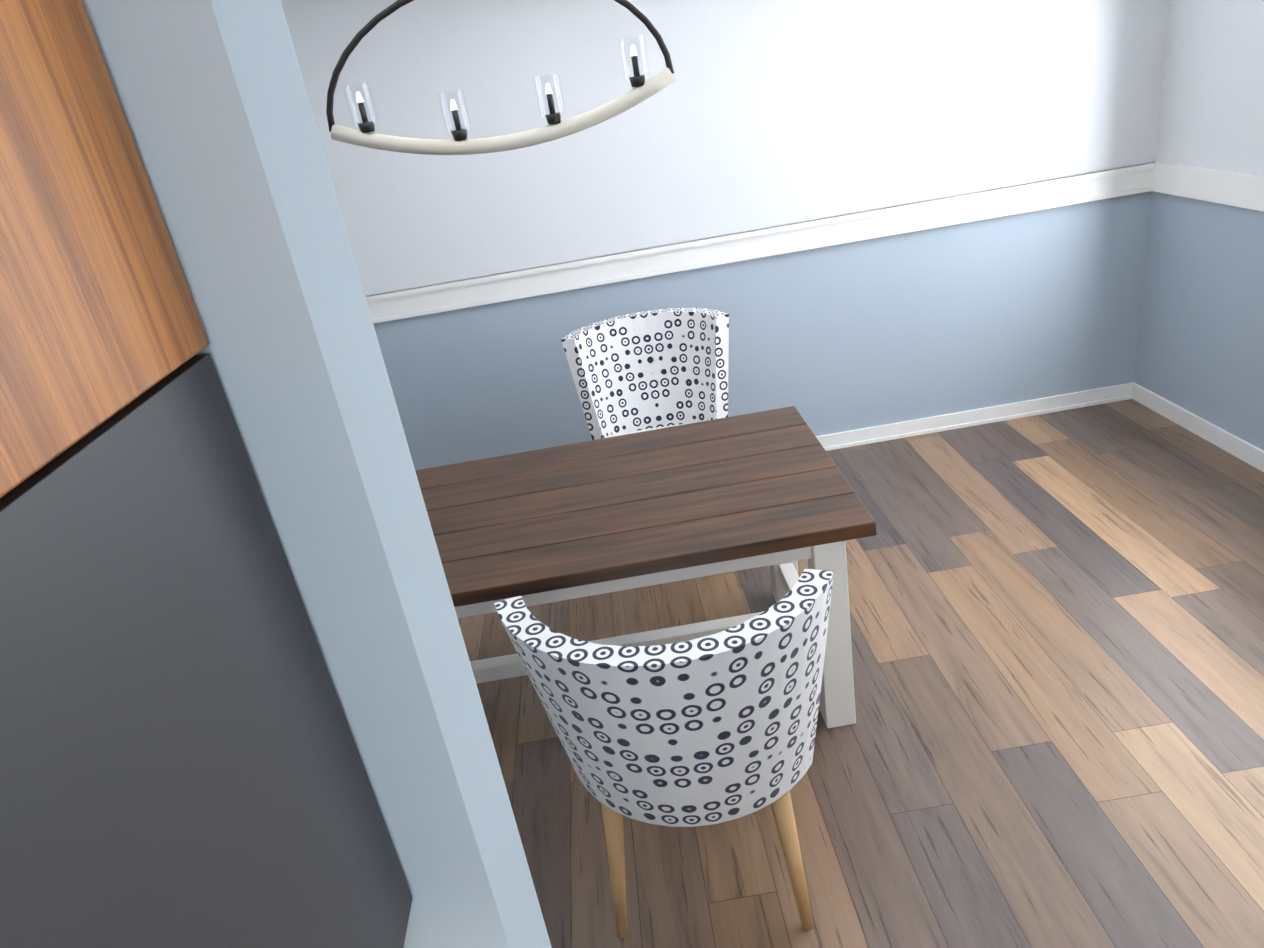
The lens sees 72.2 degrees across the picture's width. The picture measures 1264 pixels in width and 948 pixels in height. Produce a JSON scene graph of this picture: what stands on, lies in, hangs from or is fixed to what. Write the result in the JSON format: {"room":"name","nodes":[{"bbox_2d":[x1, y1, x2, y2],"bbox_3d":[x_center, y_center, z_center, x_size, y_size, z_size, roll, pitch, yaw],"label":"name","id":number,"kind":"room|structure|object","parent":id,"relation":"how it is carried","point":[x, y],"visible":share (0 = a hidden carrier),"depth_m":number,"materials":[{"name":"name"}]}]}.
{"room":"kitchen and dining room","nodes":[
{"label":"kitchen and dining room","id":0,"kind":"room"},
{"bbox_2d":[82,0,551,947],"bbox_3d":[-0.287,0.499,0.790,3.620,2.500,0.120,-10,25,0],"label":"wall","id":1,"kind":"structure","parent":0,"point":[216,106],"depth_m":0.52,"materials":[{"name":"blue paint"}]},
{"bbox_2d":[0,0,208,497],"bbox_3d":[-0.462,-0.108,0.259,0.448,0.313,0.315,-10,25,0],"label":"upper cabinet","id":2,"kind":"object","parent":1,"relation":"attached to","point":[100,323],"visible":1,"depth_m":0.34,"materials":[{"name":"brown wood"}]},
{"bbox_2d":[281,0,1168,469],"bbox_3d":[0.281,-1.177,4.190,4.700,2.500,0.100,-10,25,0],"label":"wall","id":3,"kind":"structure","parent":0,"point":[757,114],"depth_m":4.07,"materials":[{"name":"blue paint"}]},
{"bbox_2d":[365,162,1152,450],"bbox_3d":[0.384,-0.573,4.400,4.500,1.210,0.030,-10,25,0],"label":"trim","id":4,"kind":"structure","parent":3,"relation":"attached to","point":[1017,199],"depth_m":4.18,"materials":[{"name":"white wood"}]},
{"bbox_2d":[458,399,1263,947],"bbox_3d":[0.608,0.745,3.054,4.700,0.100,3.790,-10,25,0],"label":"floor","id":5,"kind":"structure","parent":0,"point":[1052,737],"depth_m":2.68,"materials":[{"name":"wood"}]},
{"bbox_2d":[0,353,412,947],"bbox_3d":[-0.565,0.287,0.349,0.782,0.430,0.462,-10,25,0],"label":"refrigerator","id":6,"kind":"object","parent":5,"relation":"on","point":[181,765],"visible":1,"depth_m":0.38,"materials":[{"name":"grey paint"}]},
{"bbox_2d":[415,406,876,727],"bbox_3d":[-0.088,0.414,2.983,1.600,0.765,0.947,-10,25,0],"label":"dining table","id":7,"kind":"object","parent":5,"relation":"on","point":[774,490],"visible":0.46,"depth_m":2.69,"materials":[{"name":"brown wood"}]},
{"bbox_2d":[561,308,736,571],"bbox_3d":[0.129,-0.142,3.820,0.723,1.002,0.701,-8,25,4],"label":"dining chair","id":8,"kind":"object","parent":5,"relation":"on","point":[642,371],"visible":0.58,"depth_m":3.86,"materials":[{"name":"white fabric"}]},
{"bbox_2d":[494,569,833,937],"bbox_3d":[0.141,0.649,2.114,0.723,1.002,0.701,-6,25,7],"label":"dining chair","id":9,"kind":"object","parent":5,"relation":"on","point":[719,727],"visible":1,"depth_m":1.78,"materials":[{"name":"white fabric"}]},
{"bbox_2d":[1133,0,1263,450],"bbox_3d":[2.682,-0.773,2.439,0.100,2.500,3.750,-10,25,0],"label":"wall","id":10,"kind":"structure","parent":0,"point":[1200,321],"depth_m":3.86,"materials":[{"name":"blue paint"}]},
{"bbox_2d":[1133,162,1263,471],"bbox_3d":[2.720,-0.197,2.735,0.018,1.210,3.570,-10,25,0],"label":"trim","id":11,"kind":"structure","parent":10,"relation":"attached to","point":[1233,188],"depth_m":3.92,"materials":[{"name":"white wood"}]},
{"bbox_3d":[0.208,-1.597,1.999,4.700,0.100,3.730,-10,25,0],"label":"ceiling","id":12,"kind":"structure","parent":0,"visible":0},
{"bbox_2d":[326,0,674,154],"bbox_3d":[-0.380,-1.182,2.235,0.935,0.659,0.130,-10,25,0],"label":"linear chandelier","id":13,"kind":"object","parent":12,"relation":"hanging from","point":[460,143],"visible":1,"depth_m":2.33,"materials":[{"name":"beige"}]}
]}

